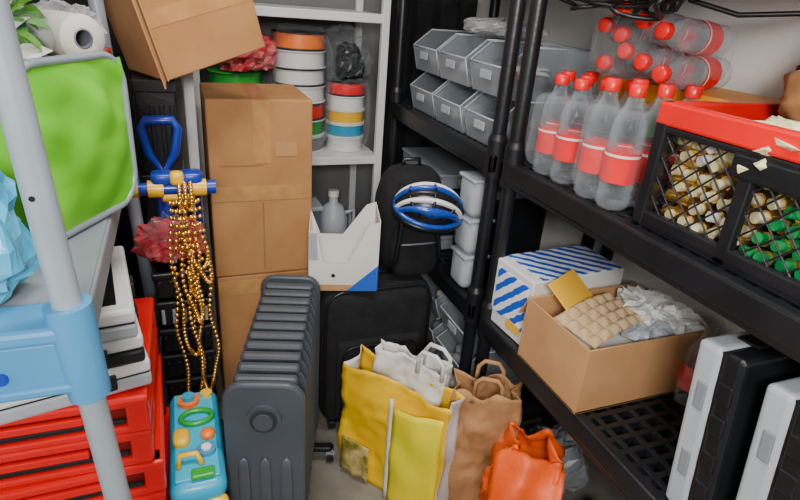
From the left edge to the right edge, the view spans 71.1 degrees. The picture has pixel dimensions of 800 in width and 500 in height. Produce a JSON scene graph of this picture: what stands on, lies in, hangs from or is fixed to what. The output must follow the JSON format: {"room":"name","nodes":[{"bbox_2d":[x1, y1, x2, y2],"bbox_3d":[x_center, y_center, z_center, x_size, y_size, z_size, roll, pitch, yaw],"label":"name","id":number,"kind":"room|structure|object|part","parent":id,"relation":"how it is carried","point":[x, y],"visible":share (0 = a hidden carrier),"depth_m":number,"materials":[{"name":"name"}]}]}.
{"room":"storage room","nodes":[
{"label":"storage room","id":0,"kind":"room"},
{"bbox_2d":[177,0,381,302],"bbox_3d":[-0.578,-0.878,2.169,1.820,2.450,0.100,-5,26,-20],"label":"wall","id":1,"kind":"structure","parent":0,"point":[324,177],"depth_m":2.30,"materials":[{"name":"paint"}]},
{"bbox_2d":[379,0,477,290],"bbox_3d":[0.093,-0.739,2.398,0.410,2.109,0.088,-5,26,-20],"label":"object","id":2,"kind":"structure","parent":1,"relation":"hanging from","point":[423,16],"depth_m":2.34,"materials":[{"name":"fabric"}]},
{"bbox_2d":[163,292,626,499],"bbox_3d":[-0.102,0.939,1.321,2.020,0.100,3.340,-5,26,-20],"label":"floor","id":3,"kind":"structure","parent":0,"point":[329,481],"depth_m":1.74,"materials":[{"name":"concrete"}]},
{"bbox_2d":[0,0,166,499],"bbox_3d":[-0.714,-0.026,0.913,0.565,1.902,0.886,-5,26,-20],"label":"shelving unit","id":4,"kind":"object","parent":3,"relation":"on","point":[51,343],"visible":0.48,"depth_m":0.60,"materials":[{"name":"blue plastic"}]},
{"bbox_2d":[0,170,39,304],"bbox_3d":[-0.511,-0.018,0.607,0.194,0.174,0.168,-5,26,-20],"label":"plastic bag","id":5,"kind":"object","parent":4,"relation":"on","point":[18,256],"visible":0.98,"depth_m":0.63,"materials":[{"name":"blue plastic"}]},
{"bbox_2d":[0,51,137,237],"bbox_3d":[-0.503,-0.161,0.832,0.116,0.252,0.247,7,24,6],"label":"storage bin","id":6,"kind":"object","parent":4,"relation":"on","point":[82,105],"visible":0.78,"depth_m":0.81,"materials":[{"name":"fabric"}]},
{"bbox_2d":[43,47,111,56],"bbox_3d":[-0.741,-0.252,1.036,0.372,0.218,0.325,-5,26,-20],"label":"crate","id":7,"kind":"object","parent":4,"relation":"on","point":[106,49],"visible":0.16,"depth_m":1.16,"materials":[{"name":"plastic"}]},
{"bbox_2d":[9,0,51,58],"bbox_3d":[-0.644,-0.344,0.876,0.180,0.107,0.131,-5,26,-20],"label":"bag","id":8,"kind":"object","parent":7,"relation":"on","point":[31,46],"visible":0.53,"depth_m":0.88,"materials":[{"name":"white plastic"}]},
{"bbox_2d":[19,6,104,55],"bbox_3d":[-0.604,-0.377,0.975,0.176,0.078,0.078,17,27,26],"label":"roll","id":9,"kind":"object","parent":7,"relation":"on","point":[70,33],"visible":0.6,"depth_m":0.93,"materials":[{"name":"white paper"}]},
{"bbox_2d":[28,0,107,44],"bbox_3d":[-0.655,-0.445,1.095,0.149,0.097,0.118,-5,26,-20],"label":"plastic bag","id":10,"kind":"object","parent":7,"relation":"on","point":[71,9],"visible":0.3,"depth_m":1.09,"materials":[{"name":"white"}]},
{"bbox_2d":[130,71,186,262],"bbox_3d":[-0.646,0.086,1.609,0.101,1.140,0.186,-5,26,-20],"label":"tower","id":11,"kind":"object","parent":3,"relation":"on","point":[150,96],"visible":0.24,"depth_m":1.34,"materials":[{"name":"plastic"}]},
{"bbox_2d":[104,0,264,88],"bbox_3d":[-0.503,-0.540,1.304,0.344,0.270,0.282,-19,33,-42],"label":"cardboard box","id":12,"kind":"object","parent":11,"relation":"on","point":[164,40],"visible":1,"depth_m":1.27,"materials":[{"name":"brown cardboard"}]},
{"bbox_2d":[151,253,220,418],"bbox_3d":[-0.581,0.348,1.560,0.135,0.702,0.130,-5,26,-20],"label":"crate","id":13,"kind":"object","parent":3,"relation":"on","point":[175,378],"visible":0.38,"depth_m":1.44,"materials":[{"name":"black plastic"}]},
{"bbox_2d":[131,168,215,262],"bbox_3d":[-0.550,-0.088,1.347,0.203,0.255,0.190,-5,26,-20],"label":"toy","id":14,"kind":"object","parent":13,"relation":"on","point":[151,242],"depth_m":1.34,"materials":[{"name":"plastic"}]},
{"bbox_2d":[136,115,181,218],"bbox_3d":[-0.582,-0.162,1.388,0.102,0.341,0.034,-5,26,-20],"label":"shovel","id":15,"kind":"object","parent":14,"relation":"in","point":[145,120],"visible":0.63,"depth_m":1.33,"materials":[{"name":"blue plastic"}]},
{"bbox_3d":[-0.538,-0.089,1.350,0.178,0.255,0.189,-5,26,-20],"label":"toy push handle","id":16,"kind":"part","parent":14,"relation":"part of","materials":[{"name":"blue plastic"}]},
{"bbox_2d":[167,181,220,391],"bbox_3d":[-0.500,0.147,1.371,0.103,0.655,0.057,-5,26,-20],"label":"necklace","id":17,"kind":"object","parent":14,"relation":"hanging from","point":[196,292],"visible":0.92,"depth_m":1.32,"materials":[{"name":"gold metal"}]},
{"bbox_2d":[181,72,205,245],"bbox_3d":[-0.635,-0.372,1.702,0.028,1.900,0.300,-5,26,-20],"label":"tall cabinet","id":18,"kind":"object","parent":3,"relation":"on","point":[188,79],"visible":0.2,"depth_m":1.56,"materials":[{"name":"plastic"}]},
{"bbox_2d":[169,388,228,499],"bbox_3d":[-0.457,0.595,1.297,0.109,0.495,0.322,-5,26,-20],"label":"toy","id":19,"kind":"object","parent":3,"relation":"on","point":[197,460],"visible":1,"depth_m":1.16,"materials":[{"name":"teal plastic"}]},
{"bbox_2d":[220,419,228,496],"bbox_3d":[-0.508,0.594,1.536,0.160,0.295,0.114,-5,26,-20],"label":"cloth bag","id":20,"kind":"object","parent":3,"relation":"on","point":[221,420],"visible":0.06,"depth_m":1.48,"materials":[{"name":"fabric"}]},
{"bbox_2d":[199,82,312,391],"bbox_3d":[-0.476,0.012,1.888,0.294,1.072,0.294,-5,26,-20],"label":"cardboard box","id":21,"kind":"object","parent":3,"relation":"on","point":[257,138],"visible":0.82,"depth_m":1.67,"materials":[{"name":"brown cardboard"}]},
{"bbox_2d":[222,274,333,499],"bbox_3d":[-0.312,0.458,1.463,0.276,0.630,0.507,2,24,-5],"label":"radiator","id":22,"kind":"object","parent":3,"relation":"on","point":[271,402],"visible":1,"depth_m":1.22,"materials":[{"name":"metal"}]},
{"bbox_2d":[193,0,390,353],"bbox_3d":[-0.428,-0.561,2.100,0.668,1.950,0.344,-5,26,-20],"label":"wire shelving unit","id":23,"kind":"object","parent":3,"relation":"on","point":[364,156],"visible":0.34,"depth_m":2.03,"materials":[{"name":"metal"}]},
{"bbox_2d":[207,67,262,83],"bbox_3d":[-0.592,-0.507,2.034,0.190,0.281,0.190,-5,26,-20],"label":"spool","id":24,"kind":"object","parent":23,"relation":"on","point":[216,75],"visible":0.11,"depth_m":1.92,"materials":[{"name":"green plastic"}]},
{"bbox_2d":[219,34,276,71],"bbox_3d":[-0.527,-0.687,1.921,0.209,0.132,0.187,-5,26,-20],"label":"plastic bag","id":25,"kind":"object","parent":24,"relation":"on","point":[264,58],"visible":0.55,"depth_m":1.88,"materials":[{"name":"plastic"}]},
{"bbox_2d":[271,29,325,152],"bbox_3d":[-0.376,-0.600,2.079,0.222,0.445,0.234,-5,26,-20],"label":"spool","id":26,"kind":"object","parent":23,"relation":"on","point":[299,63],"visible":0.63,"depth_m":1.98,"materials":[{"name":"white plastic"}]},
{"bbox_2d":[312,192,323,230],"bbox_3d":[-0.410,-0.080,2.279,0.150,0.269,0.210,-5,26,-20],"label":"tub","id":27,"kind":"object","parent":23,"relation":"on","point":[317,207],"visible":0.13,"depth_m":2.21,"materials":[{"name":"grey plastic"}]},
{"bbox_2d":[320,188,354,233],"bbox_3d":[-0.268,-0.103,2.320,0.142,0.300,0.120,10,25,11],"label":"jug","id":28,"kind":"object","parent":23,"relation":"on","point":[334,218],"visible":0.63,"depth_m":2.27,"materials":[{"name":"grey plastic"}]},
{"bbox_2d":[325,77,365,151],"bbox_3d":[-0.214,-0.532,2.169,0.181,0.271,0.191,-5,26,-20],"label":"spool","id":29,"kind":"object","parent":23,"relation":"on","point":[345,108],"visible":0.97,"depth_m":2.12,"materials":[{"name":"white plastic"}]},
{"bbox_2d":[335,41,364,80],"bbox_3d":[-0.196,-0.735,2.076,0.174,0.201,0.197,10,24,11],"label":"bag","id":30,"kind":"object","parent":29,"relation":"on","point":[350,63],"visible":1,"depth_m":2.05,"materials":[{"name":"grey plastic"}]},
{"bbox_2d":[319,262,431,428],"bbox_3d":[-0.103,0.321,1.893,0.355,0.560,0.222,-5,26,-20],"label":"suitcase","id":31,"kind":"object","parent":3,"relation":"on","point":[398,312],"visible":0.48,"depth_m":1.76,"materials":[{"name":"fabric"}]},
{"bbox_2d":[308,202,380,290],"bbox_3d":[-0.172,-0.014,1.698,0.204,0.230,0.155,1,24,-8],"label":"magazine file","id":32,"kind":"object","parent":31,"relation":"on","point":[349,260],"visible":0.88,"depth_m":1.66,"materials":[{"name":"cardboard"}]},
{"bbox_2d":[375,157,440,275],"bbox_3d":[0.031,-0.110,1.770,0.206,0.365,0.201,-5,26,-20],"label":"backpack","id":33,"kind":"object","parent":31,"relation":"on","point":[404,250],"visible":0.78,"depth_m":1.71,"materials":[{"name":"fabric"}]},
{"bbox_2d":[391,182,463,233],"bbox_3d":[0.085,-0.134,1.652,0.215,0.140,0.160,-5,26,-20],"label":"helmet","id":34,"kind":"object","parent":33,"relation":"on","point":[427,207],"visible":1,"depth_m":1.60,"materials":[{"name":"blue plastic"}]},
{"bbox_2d":[338,344,465,499],"bbox_3d":[-0.012,0.532,1.621,0.360,0.413,0.135,17,27,27],"label":"shopping bag","id":35,"kind":"object","parent":3,"relation":"on","point":[401,444],"visible":0.99,"depth_m":1.57,"materials":[{"name":"paper"}]},
{"bbox_2d":[372,338,452,406],"bbox_3d":[0.024,0.432,1.642,0.252,0.401,0.084,17,27,25],"label":"paper bag","id":36,"kind":"object","parent":35,"relation":"in","point":[393,361],"visible":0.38,"depth_m":1.57,"materials":[{"name":"paper"}]},
{"bbox_2d":[448,359,522,499],"bbox_3d":[0.229,0.531,1.604,0.211,0.462,0.120,9,24,9],"label":"paper bag","id":37,"kind":"object","parent":3,"relation":"on","point":[492,402],"visible":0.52,"depth_m":1.56,"materials":[{"name":"brown paper"}]},
{"bbox_2d":[381,0,648,425],"bbox_3d":[0.289,-0.361,1.905,0.424,1.850,0.819,-5,26,-20],"label":"shelving unit","id":38,"kind":"object","parent":3,"relation":"on","point":[467,302],"visible":0.3,"depth_m":1.70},
{"bbox_2d":[398,147,479,249],"bbox_3d":[0.208,-0.208,2.120,0.345,0.277,0.370,-5,26,-20],"label":"boxes","id":39,"kind":"object","parent":38,"relation":"on","point":[448,166],"visible":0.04,"depth_m":1.99,"materials":[{"name":"grey plastic"}]},
{"bbox_2d":[410,29,483,117],"bbox_3d":[0.192,-0.606,1.921,0.255,0.267,0.195,-5,26,-20],"label":"bin","id":40,"kind":"object","parent":38,"relation":"on","point":[426,59],"visible":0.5,"depth_m":1.90,"materials":[{"name":"grey plastic"}]},
{"bbox_2d":[427,288,477,359],"bbox_3d":[0.195,0.248,2.096,0.255,0.371,0.195,-5,26,-20],"label":"clear storage bin","id":41,"kind":"object","parent":38,"relation":"on","point":[438,326],"visible":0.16,"depth_m":2.04,"materials":[{"name":"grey plastic"}]},
{"bbox_2d":[450,171,499,287],"bbox_3d":[0.221,-0.058,1.699,0.090,0.354,0.100,-5,26,-20],"label":"canister","id":42,"kind":"object","parent":38,"relation":"on","point":[473,182],"visible":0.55,"depth_m":1.65,"materials":[{"name":"plastic"}]},
{"bbox_2d":[436,299,518,387],"bbox_3d":[0.276,0.341,1.902,0.255,0.371,0.195,-5,26,-20],"label":"clear storage bin","id":43,"kind":"object","parent":38,"relation":"on","point":[449,324],"visible":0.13,"depth_m":1.88,"materials":[{"name":"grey plastic"}]},
{"bbox_2d":[433,34,543,132],"bbox_3d":[0.263,-0.518,1.738,0.255,0.267,0.195,-5,26,-20],"label":"bin","id":44,"kind":"object","parent":38,"relation":"on","point":[455,69],"visible":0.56,"depth_m":1.71,"materials":[{"name":"grey plastic"}]},
{"bbox_2d":[463,17,549,39],"bbox_3d":[0.307,-0.670,1.682,0.209,0.057,0.311,-5,26,-20],"label":"bundle","id":45,"kind":"object","parent":44,"relation":"on","point":[468,26],"visible":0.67,"depth_m":1.65,"materials":[{"name":"white"}]},
{"bbox_2d":[451,177,546,271],"bbox_3d":[0.330,-0.089,1.872,0.270,0.285,0.160,-5,26,-20],"label":"box","id":46,"kind":"object","parent":38,"relation":"on","point":[528,218],"visible":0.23,"depth_m":1.82,"materials":[{"name":"black plastic"}]},
{"bbox_2d":[464,40,591,149],"bbox_3d":[0.340,-0.429,1.552,0.255,0.267,0.195,-5,26,-20],"label":"bin","id":47,"kind":"object","parent":38,"relation":"on","point":[479,128],"visible":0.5,"depth_m":1.53,"materials":[{"name":"grey plastic"}]},
{"bbox_2d":[479,422,564,499],"bbox_3d":[0.315,0.647,1.460,0.218,0.382,0.257,11,25,14],"label":"paper bag","id":48,"kind":"object","parent":3,"relation":"on","point":[531,467],"visible":1,"depth_m":1.38,"materials":[{"name":"orange paper"}]},
{"bbox_2d":[526,424,588,492],"bbox_3d":[0.464,0.638,1.706,0.228,0.219,0.196,-5,26,-20],"label":"plastic bag","id":49,"kind":"object","parent":3,"relation":"on","point":[576,477],"visible":0.41,"depth_m":1.64,"materials":[{"name":"grey plastic"}]},
{"bbox_2d":[473,0,799,499],"bbox_3d":[0.616,0.016,1.120,0.424,1.850,0.969,-5,26,-20],"label":"shelving unit","id":50,"kind":"object","parent":3,"relation":"on","point":[634,444],"visible":0.38,"depth_m":1.19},
{"bbox_2d":[491,245,623,344],"bbox_3d":[0.424,0.119,1.537,0.304,0.194,0.160,-7,26,-24],"label":"striped box","id":51,"kind":"object","parent":50,"relation":"on","point":[520,276],"visible":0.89,"depth_m":1.48,"materials":[{"name":"white cardboard"}]},
{"bbox_2d":[532,70,638,184],"bbox_3d":[0.418,-0.292,1.311,0.212,0.226,0.210,-5,26,-20],"label":"pack","id":52,"kind":"object","parent":50,"relation":"on","point":[561,138],"visible":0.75,"depth_m":1.27,"materials":[{"name":"grey"}]},
{"bbox_2d":[518,283,710,414],"bbox_3d":[0.512,0.216,1.370,0.369,0.166,0.269,-5,26,-20],"label":"open cardboard box","id":53,"kind":"object","parent":50,"relation":"on","point":[622,370],"visible":0.6,"depth_m":1.26,"materials":[{"name":"brown cardboard"}]},
{"bbox_2d":[548,269,593,310],"bbox_3d":[0.413,0.099,1.351,0.069,0.055,0.130,23,30,36],"label":"envelope","id":54,"kind":"object","parent":53,"relation":"on","point":[569,289],"visible":0.9,"depth_m":1.35,"materials":[{"name":"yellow paper"}]},
{"bbox_2d":[554,292,642,348],"bbox_3d":[0.467,0.154,1.292,0.192,0.049,0.122,-12,29,-32],"label":"egg carton","id":55,"kind":"object","parent":53,"relation":"on","point":[595,320],"visible":0.99,"depth_m":1.27,"materials":[{"name":"beige cardboard"}]},
{"bbox_2d":[615,285,708,341],"bbox_3d":[0.596,0.147,1.343,0.228,0.075,0.211,-5,26,-20],"label":"crumpled paper","id":56,"kind":"object","parent":53,"relation":"in","point":[662,316],"visible":0.84,"depth_m":1.30,"materials":[{"name":"white paper"}]},
{"bbox_2d":[573,77,703,210],"bbox_3d":[0.485,-0.218,1.137,0.217,0.240,0.152,-5,26,-20],"label":"pack","id":57,"kind":"object","parent":50,"relation":"on","point":[616,160],"visible":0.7,"depth_m":1.09,"materials":[{"name":"grey"}]},
{"bbox_2d":[560,0,799,21],"bbox_3d":[0.543,-0.480,1.011,0.220,0.137,0.653,-18,33,-41],"label":"cable bundle","id":58,"kind":"object","parent":50,"relation":"hanging from","point":[622,8],"visible":1,"depth_m":1.06,"materials":[{"name":"black"}]},
{"bbox_2d":[592,74,779,194],"bbox_3d":[0.638,-0.264,1.293,0.183,0.220,0.382,-5,26,-20],"label":"carton","id":59,"kind":"object","parent":50,"relation":"on","point":[632,113],"visible":0.16,"depth_m":1.27,"materials":[{"name":"clear plastic"}]},
{"bbox_2d":[596,12,732,89],"bbox_3d":[0.553,-0.443,1.224,0.235,0.147,0.335,-5,26,-20],"label":"pack","id":60,"kind":"object","parent":59,"relation":"on","point":[664,31],"visible":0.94,"depth_m":1.17,"materials":[{"name":"grey"}]},
{"bbox_2d":[673,324,717,405],"bbox_3d":[0.698,0.285,1.206,0.066,0.200,0.200,-5,26,-20],"label":"pack","id":61,"kind":"object","parent":50,"relation":"on","point":[684,379],"visible":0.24,"depth_m":1.27,"materials":[{"name":"grey"}]},
{"bbox_2d":[632,100,799,306],"bbox_3d":[0.716,-0.058,0.842,0.369,0.224,0.569,-5,26,-20],"label":"crate","id":62,"kind":"object","parent":50,"relation":"on","point":[727,126],"visible":0.77,"depth_m":0.88,"materials":[{"name":"black plastic"}]},
{"bbox_2d":[661,137,737,238],"label":"glass bottles","id":63,"kind":"object","parent":62,"relation":"in","point":[717,167],"depth_m":0.96,"materials":[{"name":"gold metal"}]},
{"bbox_2d":[712,115,799,172],"bbox_3d":[0.595,-0.141,0.835,0.174,0.093,0.268,-5,26,-20],"label":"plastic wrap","id":64,"kind":"object","parent":63,"relation":"on","point":[780,121],"visible":0.24,"depth_m":0.83,"materials":[{"name":"white plastic"}]},
{"bbox_2d":[736,185,799,279],"label":"glass bottles","id":65,"kind":"object","parent":62,"relation":"in","point":[778,227],"depth_m":0.85,"materials":[{"name":"green glass"}]},
{"bbox_2d":[777,70,799,121],"bbox_3d":[0.742,-0.255,0.903,0.174,0.209,0.166,5,24,0],"label":"sack","id":66,"kind":"object","parent":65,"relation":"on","point":[789,107],"visible":0.54,"depth_m":0.95,"materials":[{"name":"brown paper"}]},
{"bbox_2d":[666,331,799,499],"bbox_3d":[0.666,0.287,1.000,0.344,0.367,0.120,-5,26,-20],"label":"tool case","id":67,"kind":"object","parent":50,"relation":"on","point":[732,375],"visible":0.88,"depth_m":0.92,"materials":[{"name":"grey plastic"}]},
{"bbox_2d":[736,377,799,499],"bbox_3d":[0.709,0.337,0.896,0.344,0.367,0.120,-5,26,-20],"label":"tool case","id":68,"kind":"object","parent":50,"relation":"on","point":[771,471],"visible":1,"depth_m":0.82,"materials":[{"name":"grey plastic"}]},
{"bbox_3d":[-0.729,0.798,1.306,0.413,0.076,0.363,-5,26,-20],"label":"crate","id":69,"kind":"object","parent":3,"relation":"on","visible":0},
{"bbox_3d":[-0.728,0.725,1.276,0.412,0.076,0.363,-5,26,-20],"label":"crate","id":70,"kind":"object","parent":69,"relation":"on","visible":0},
{"bbox_3d":[-0.722,0.653,1.244,0.418,0.076,0.370,-5,26,-20],"label":"crate","id":71,"kind":"object","parent":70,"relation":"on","visible":0},
{"bbox_3d":[-0.710,0.583,1.210,0.417,0.076,0.368,-5,26,-20],"label":"crate","id":72,"kind":"object","parent":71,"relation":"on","visible":0},
{"bbox_2d":[164,407,169,499],"bbox_3d":[-0.707,0.509,1.185,0.417,0.076,0.368,-5,26,-20],"label":"crate","id":73,"kind":"object","parent":72,"relation":"on","point":[166,409],"visible":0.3,"depth_m":1.28,"materials":[{"name":"red plastic"}]},
{"bbox_2d":[131,399,166,499],"bbox_3d":[-0.703,0.438,1.150,0.418,0.076,0.369,-5,26,-20],"label":"crate","id":74,"kind":"object","parent":73,"relation":"on","point":[159,495],"visible":0.12,"depth_m":1.06,"materials":[{"name":"red plastic"}]},
{"bbox_2d":[0,353,166,499],"bbox_3d":[-0.692,0.367,1.118,0.419,0.076,0.370,-5,26,-20],"label":"crate","id":75,"kind":"object","parent":74,"relation":"on","point":[150,476],"visible":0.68,"depth_m":1.01,"materials":[{"name":"red plastic"}]},
{"bbox_2d":[0,326,158,488],"bbox_3d":[-0.695,0.295,1.087,0.414,0.076,0.364,-5,26,-20],"label":"crate","id":76,"kind":"object","parent":75,"relation":"on","point":[74,458],"visible":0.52,"depth_m":0.96,"materials":[{"name":"red plastic"}]},
{"bbox_2d":[0,297,155,454],"bbox_3d":[-0.685,0.226,1.050,0.414,0.076,0.364,-5,26,-20],"label":"crate","id":77,"kind":"object","parent":76,"relation":"on","point":[130,410],"visible":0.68,"depth_m":0.94,"materials":[{"name":"red plastic"}]},
{"bbox_2d":[0,345,151,424],"bbox_3d":[-0.635,0.187,0.978,0.336,0.054,0.276,-12,29,-32],"label":"case","id":78,"kind":"object","parent":77,"relation":"on","point":[130,376],"visible":0.29,"depth_m":0.90,"materials":[{"name":"grey plastic"}]},
{"bbox_2d":[102,299,145,368],"bbox_3d":[-0.631,0.137,0.955,0.336,0.054,0.276,-10,28,-29],"label":"case","id":79,"kind":"object","parent":78,"relation":"on","point":[121,352],"visible":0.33,"depth_m":0.92,"materials":[{"name":"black plastic"}]},
{"bbox_2d":[98,246,137,342],"bbox_3d":[-0.627,0.087,0.933,0.336,0.054,0.276,-8,27,-27],"label":"case","id":80,"kind":"object","parent":79,"relation":"on","point":[117,320],"visible":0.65,"depth_m":0.90,"materials":[{"name":"grey plastic"}]},
{"bbox_2d":[467,0,799,336],"bbox_3d":[0.887,-0.299,1.138,0.100,2.450,3.340,-5,26,-20],"label":"wall","id":81,"kind":"structure","parent":0,"point":[762,50],"depth_m":1.50,"materials":[{"name":"paint"}]},
{"bbox_3d":[-0.905,-0.144,0.466,0.100,2.450,3.340,-5,26,-20],"label":"wall","id":82,"kind":"structure","parent":0,"visible":0},
{"bbox_2d":[23,0,154,298],"bbox_3d":[-1.106,-0.634,1.948,0.600,2.109,0.091,-5,26,-20],"label":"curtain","id":83,"kind":"object","parent":82,"relation":"hanging from","point":[124,237],"visible":0.02,"depth_m":2.16,"materials":[{"name":"fabric"}]}
]}

